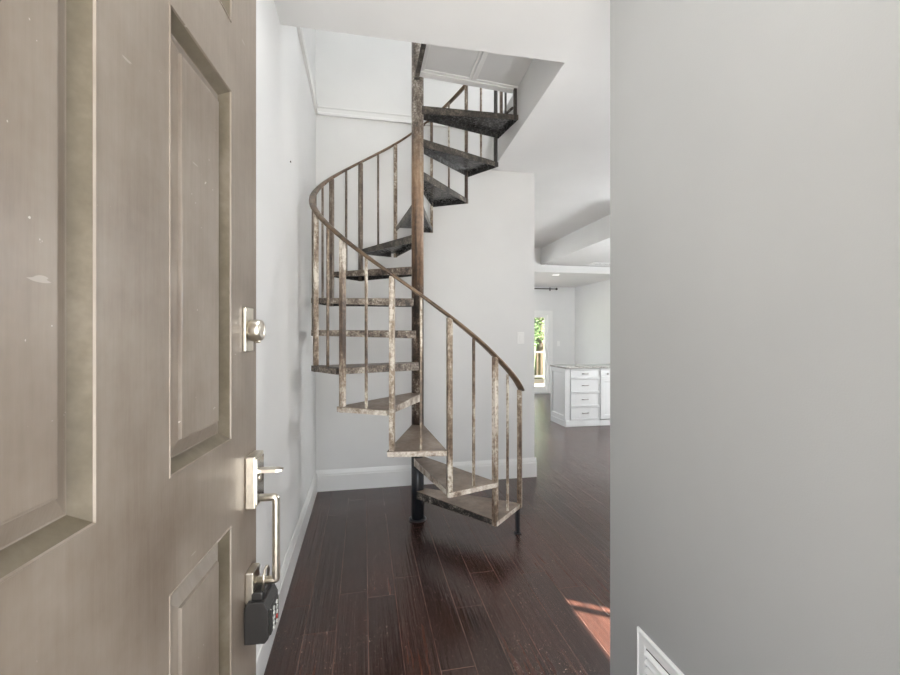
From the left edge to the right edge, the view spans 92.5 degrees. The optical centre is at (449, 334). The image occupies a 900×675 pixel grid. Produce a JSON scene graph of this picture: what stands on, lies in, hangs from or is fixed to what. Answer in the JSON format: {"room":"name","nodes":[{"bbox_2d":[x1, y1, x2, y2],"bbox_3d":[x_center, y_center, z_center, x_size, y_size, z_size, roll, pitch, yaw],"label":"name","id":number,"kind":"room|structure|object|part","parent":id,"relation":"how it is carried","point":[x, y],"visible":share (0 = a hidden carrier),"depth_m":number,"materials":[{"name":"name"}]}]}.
{"room":"entrance hall","nodes":[
{"label":"entrance hall","id":0,"kind":"room"},
{"bbox_2d":[256,0,315,583],"bbox_3d":[-1.456,-1.600,4.741,0.150,6.000,9.830,0,0,-11],"label":"wall","id":1,"kind":"structure","parent":0,"point":[285,112],"depth_m":2.31,"materials":[{"name":"paint"}]},
{"bbox_2d":[256,471,316,674],"bbox_3d":[-0.822,1.306,2.004,0.017,0.187,3.753,0,0,-11],"label":"baseboard","id":2,"kind":"structure","parent":1,"relation":"attached to","point":[263,651],"depth_m":2.40,"materials":[{"name":"paint"}]},
{"bbox_2d":[297,27,317,113],"bbox_3d":[-1.026,-2.012,3.031,0.022,0.084,1.648,0,0,-11],"label":"trim","id":3,"kind":"structure","parent":1,"relation":"attached to","point":[299,29],"depth_m":3.19,"materials":[{"name":"paint"}]},
{"bbox_2d":[316,29,533,469],"bbox_3d":[0.559,-1.550,4.279,3.620,5.900,0.130,0,0,-11],"label":"wall","id":4,"kind":"structure","parent":0,"point":[479,253],"depth_m":4.05,"materials":[{"name":"paint"}]},
{"bbox_2d":[316,105,456,128],"bbox_3d":[-0.394,-2.012,4.010,1.645,0.084,0.022,0,0,-11],"label":"trim","id":5,"kind":"structure","parent":4,"relation":"attached to","point":[322,110],"depth_m":3.93,"materials":[{"name":"paint"}]},
{"bbox_2d":[316,457,536,491],"bbox_3d":[-0.173,1.306,4.057,2.097,0.187,0.017,0,0,-11],"label":"baseboard","id":6,"kind":"structure","parent":4,"relation":"attached to","point":[385,476],"depth_m":3.97,"materials":[{"name":"paint"}]},
{"bbox_2d":[517,332,523,343],"bbox_3d":[0.694,0.030,4.234,0.072,0.116,0.010,0,0,-11],"label":"light switch","id":7,"kind":"object","parent":4,"relation":"attached to","point":[520,335],"visible":1,"depth_m":4.23,"materials":[{"name":"white plastic"}]},
{"bbox_2d":[264,393,609,674],"bbox_3d":[1.302,1.430,5.274,5.770,0.060,9.870,0,0,-11],"label":"floor","id":8,"kind":"structure","parent":0,"point":[373,590],"depth_m":2.45,"materials":[{"name":"brown wood"}]},
{"bbox_2d":[309,42,523,534],"bbox_3d":[-0.246,-0.836,3.277,1.572,4.472,1.572,0,0,-11],"label":"spiral staircase","id":9,"kind":"structure","parent":8,"relation":"on","point":[417,442],"depth_m":3.11,"materials":[{"name":"black metal"}]},
{"bbox_3d":[-0.246,-1.269,3.277,1.572,3.319,1.572,0,0,-11],"label":"handrail","id":10,"kind":"part","parent":9,"relation":"part of","materials":[{"name":"brown metal"}]},
{"bbox_3d":[-0.246,1.394,3.277,0.132,0.012,0.132,0,0,-11],"label":"plate","id":11,"kind":"part","parent":9,"relation":"part of","materials":[{"name":"black metal"}]},
{"bbox_3d":[0.430,-2.213,3.623,0.022,0.974,0.022,0,0,-11],"label":"guard post","id":12,"kind":"part","parent":9,"relation":"part of","materials":[{"name":"metal"}]},
{"bbox_3d":[0.476,1.286,3.043,0.044,0.227,0.044,0,0,-11],"label":"foot post","id":13,"kind":"part","parent":9,"relation":"part of","materials":[{"name":"black metal"}]},
{"bbox_2d":[551,367,599,426],"bbox_3d":[1.983,0.958,6.843,0.574,0.885,0.563,0,0,-11],"label":"base cabinet","id":14,"kind":"object","parent":8,"relation":"on","point":[574,392],"visible":0.99,"depth_m":6.61,"materials":[{"name":"paint"}]},
{"bbox_3d":[1.705,0.907,6.809,0.016,0.781,0.516,0,0,-11],"label":"panel","id":15,"kind":"part","parent":14,"relation":"part of","materials":[{"name":"paint"}]},
{"bbox_2d":[550,364,609,368],"bbox_3d":[2.700,0.500,7.003,2.046,0.030,0.570,0,0,-11],"label":"countertop","id":16,"kind":"structure","parent":14,"relation":"on","point":[564,366],"depth_m":6.70,"materials":[{"name":"stone"}]},
{"bbox_3d":[2.069,1.194,6.607,0.477,0.195,0.018,0,0,-11],"label":"drawer","id":17,"kind":"part","parent":14,"relation":"part of","materials":[{"name":"paint"}]},
{"bbox_3d":[2.069,0.986,6.607,0.477,0.205,0.018,0,0,-11],"label":"drawer","id":18,"kind":"part","parent":14,"relation":"part of","materials":[{"name":"paint"}]},
{"bbox_3d":[2.069,0.770,6.607,0.477,0.207,0.018,0,0,-11],"label":"drawer","id":19,"kind":"part","parent":14,"relation":"part of","materials":[{"name":"paint"}]},
{"bbox_3d":[2.069,0.593,6.607,0.477,0.130,0.018,0,0,-11],"label":"drawer","id":20,"kind":"part","parent":14,"relation":"part of","materials":[{"name":"paint"}]},
{"bbox_2d":[599,368,609,425],"bbox_3d":[2.506,0.958,6.946,0.488,0.885,0.567,0,0,-11],"label":"base cabinet","id":21,"kind":"object","parent":8,"relation":"on","point":[604,373],"visible":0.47,"depth_m":6.67,"materials":[{"name":"paint"}]},
{"bbox_3d":[2.554,0.593,6.705,0.468,0.130,0.018,0,0,-11],"label":"drawer","id":22,"kind":"part","parent":21,"relation":"part of","materials":[{"name":"paint"}]},
{"bbox_3d":[2.554,0.980,6.705,0.468,0.625,0.018,0,0,-11],"label":"cabinet door","id":23,"kind":"part","parent":21,"relation":"part of","materials":[{"name":"paint"}]},
{"bbox_2d":[274,0,609,247],"bbox_3d":[1.536,-1.785,4.113,5.770,0.370,7.420,0,0,-11],"label":"ceiling","id":24,"kind":"structure","parent":0,"point":[561,131],"depth_m":2.56,"materials":[{"name":"paint"}]},
{"bbox_2d":[414,43,533,93],"bbox_3d":[0.212,-1.958,2.917,0.824,0.112,0.933,0,0,-11],"label":"ceiling","id":25,"kind":"structure","parent":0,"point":[486,70],"depth_m":3.14,"materials":[{"name":"paint"}]},
{"bbox_3d":[-0.126,-1.943,2.770,0.035,0.018,0.777,0,0,-11],"label":"edge trim","id":26,"kind":"part","parent":25,"relation":"part of","materials":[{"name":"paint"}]},
{"bbox_3d":[0.152,-1.941,3.302,0.801,0.022,0.075,0,0,-17],"label":"edge trim","id":27,"kind":"part","parent":25,"relation":"part of","materials":[{"name":"paint"}]},
{"bbox_2d":[534,286,574,363],"bbox_3d":[0.419,-0.100,10.054,5.620,3.000,0.150,0,0,-11],"label":"wall","id":28,"kind":"structure","parent":0,"point":[561,301],"depth_m":10.44,"materials":[{"name":"paint"}]},
{"bbox_2d":[534,311,552,393],"bbox_3d":[1.486,0.410,10.227,1.980,1.980,0.130,0,0,-11],"label":"door","id":29,"kind":"structure","parent":28,"relation":"in","point":[547,315],"depth_m":10.35,"materials":[{"name":"paint"}]},
{"bbox_3d":[1.487,0.425,10.223,1.740,1.850,0.040,0,0,-11],"label":"sash","id":30,"kind":"part","parent":29,"relation":"part of","materials":[{"name":"paint"}]},
{"bbox_2d":[534,288,557,290],"bbox_3d":[1.436,-1.100,10.122,2.310,0.080,0.118,0,0,-11],"label":"curtain rod","id":31,"kind":"object","parent":28,"relation":"attached to","point":[534,288],"visible":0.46,"depth_m":10.27,"materials":[{"name":"brown metal"}]},
{"bbox_2d":[534,248,609,286],"bbox_3d":[0.568,-1.380,8.931,5.770,0.440,2.410,0,0,-11],"label":"ceiling","id":32,"kind":"structure","parent":0,"point":[570,276],"depth_m":8.26,"materials":[{"name":"paint"}]},
{"bbox_2d":[541,214,609,266],"bbox_3d":[2.860,-1.445,6.714,1.850,0.310,2.840,0,0,-11],"label":"ceiling","id":33,"kind":"structure","parent":0,"point":[589,244],"depth_m":6.82,"materials":[{"name":"paint"}]},
{"bbox_2d":[586,262,609,265],"bbox_3d":[2.858,-1.286,7.866,0.700,0.008,0.300,0,0,-11],"label":"ceiling vent","id":34,"kind":"object","parent":33,"relation":"in","point":[593,263],"visible":0.62,"depth_m":7.85,"materials":[{"name":"white plastic"}]},
{"bbox_2d":[575,280,609,363],"bbox_3d":[3.753,-0.100,7.342,0.150,3.000,6.780,0,0,-11],"label":"wall","id":35,"kind":"structure","parent":0,"point":[592,301],"depth_m":9.69,"materials":[{"name":"paint"}]},
{"bbox_2d":[610,0,899,674],"bbox_3d":[0.847,-0.100,1.065,0.120,3.000,1.416,0,0,-11],"label":"wall","id":36,"kind":"structure","parent":0,"point":[755,144],"depth_m":1.09,"materials":[{"name":"paint"}]},
{"bbox_2d":[637,626,683,674],"bbox_3d":[0.718,1.206,1.369,0.012,0.297,0.402,0,0,-11],"label":"air vent","id":37,"kind":"object","parent":36,"relation":"in","point":[651,660],"visible":1,"depth_m":1.49,"materials":[{"name":"metal"}]},
{"label":"outside","id":38,"kind":"structure","parent":0,"visible":0},
{"bbox_2d":[534,345,543,378],"bbox_3d":[-0.505,1.850,40.625,75.000,0.100,60.140,0,0,-11],"label":"ground","id":39,"kind":"structure","parent":38,"point":[534,345],"depth_m":28.74,"materials":[{"name":"white"}]},
{"bbox_2d":[534,318,543,378],"bbox_3d":[3.287,-1.247,16.800,4.402,6.150,4.706,0,0,29],"label":"tree","id":40,"kind":"object","parent":39,"relation":"on","point":[539,326],"visible":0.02,"depth_m":16.46,"materials":[{"name":"green plant"}]},
{"bbox_2d":[534,379,543,386],"bbox_3d":[2.151,1.610,12.150,8.000,0.380,3.259,0,0,-11],"label":"deck","id":41,"kind":"object","parent":39,"relation":"on","point":[537,382],"visible":0.02,"depth_m":12.89,"materials":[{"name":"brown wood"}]},
{"bbox_2d":[534,351,543,377],"bbox_3d":[1.893,0.935,13.435,8.000,0.970,0.120,0,0,-11],"label":"deck railing","id":42,"kind":"object","parent":41,"relation":"on","point":[536,352],"visible":0.02,"depth_m":13.61,"materials":[{"name":"paint"}]},
{"bbox_3d":[1.344,-0.100,0.367,3.620,3.000,0.150,0,0,-11],"label":"wall","id":43,"kind":"structure","parent":0,"visible":0},
{"bbox_2d":[0,0,283,674],"bbox_3d":[-0.451,0.173,0.640,0.139,2.430,1.078,0,0,-7],"label":"door","id":44,"kind":"structure","parent":43,"relation":"in","point":[132,470],"depth_m":0.62,"materials":[{"name":"beige paint"}]},
{"bbox_3d":[-0.516,-0.014,1.101,0.008,0.112,0.058,0,0,-7],"label":"deadbolt plate","id":45,"kind":"part","parent":44,"relation":"part of","materials":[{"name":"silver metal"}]},
{"bbox_3d":[-0.511,0.643,1.116,0.020,0.080,0.054,0,0,-7],"label":"plate","id":46,"kind":"part","parent":44,"relation":"part of","materials":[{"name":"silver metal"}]},
{"bbox_3d":[-0.510,0.376,1.124,0.025,0.133,0.070,0,0,-7],"label":"latch plate","id":47,"kind":"part","parent":44,"relation":"part of","materials":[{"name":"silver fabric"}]},
{"bbox_3d":[-0.496,0.376,1.126,0.003,0.117,0.056,0,0,-7],"label":"plate","id":48,"kind":"part","parent":44,"relation":"part of","materials":[{"name":"silver metal"}]},
{"bbox_2d":[244,565,278,644],"bbox_3d":[-0.487,0.689,1.124,0.065,0.172,0.092,0,0,-7],"label":"lockbox","id":49,"kind":"object","parent":44,"relation":"hanging from","point":[261,613],"visible":0.96,"depth_m":1.08,"materials":[{"name":"black rubber"}]},
{"bbox_3d":[-0.460,0.729,1.127,0.005,0.067,0.068,0,0,-7],"label":"key panel","id":50,"kind":"part","parent":49,"relation":"part of","materials":[{"name":"silver metal"}]},
{"bbox_3d":[-0.474,0.530,1.123,0.060,0.234,0.020,0,0,-7],"label":"grip handle","id":51,"kind":"part","parent":44,"relation":"part of","materials":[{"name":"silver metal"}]}
]}

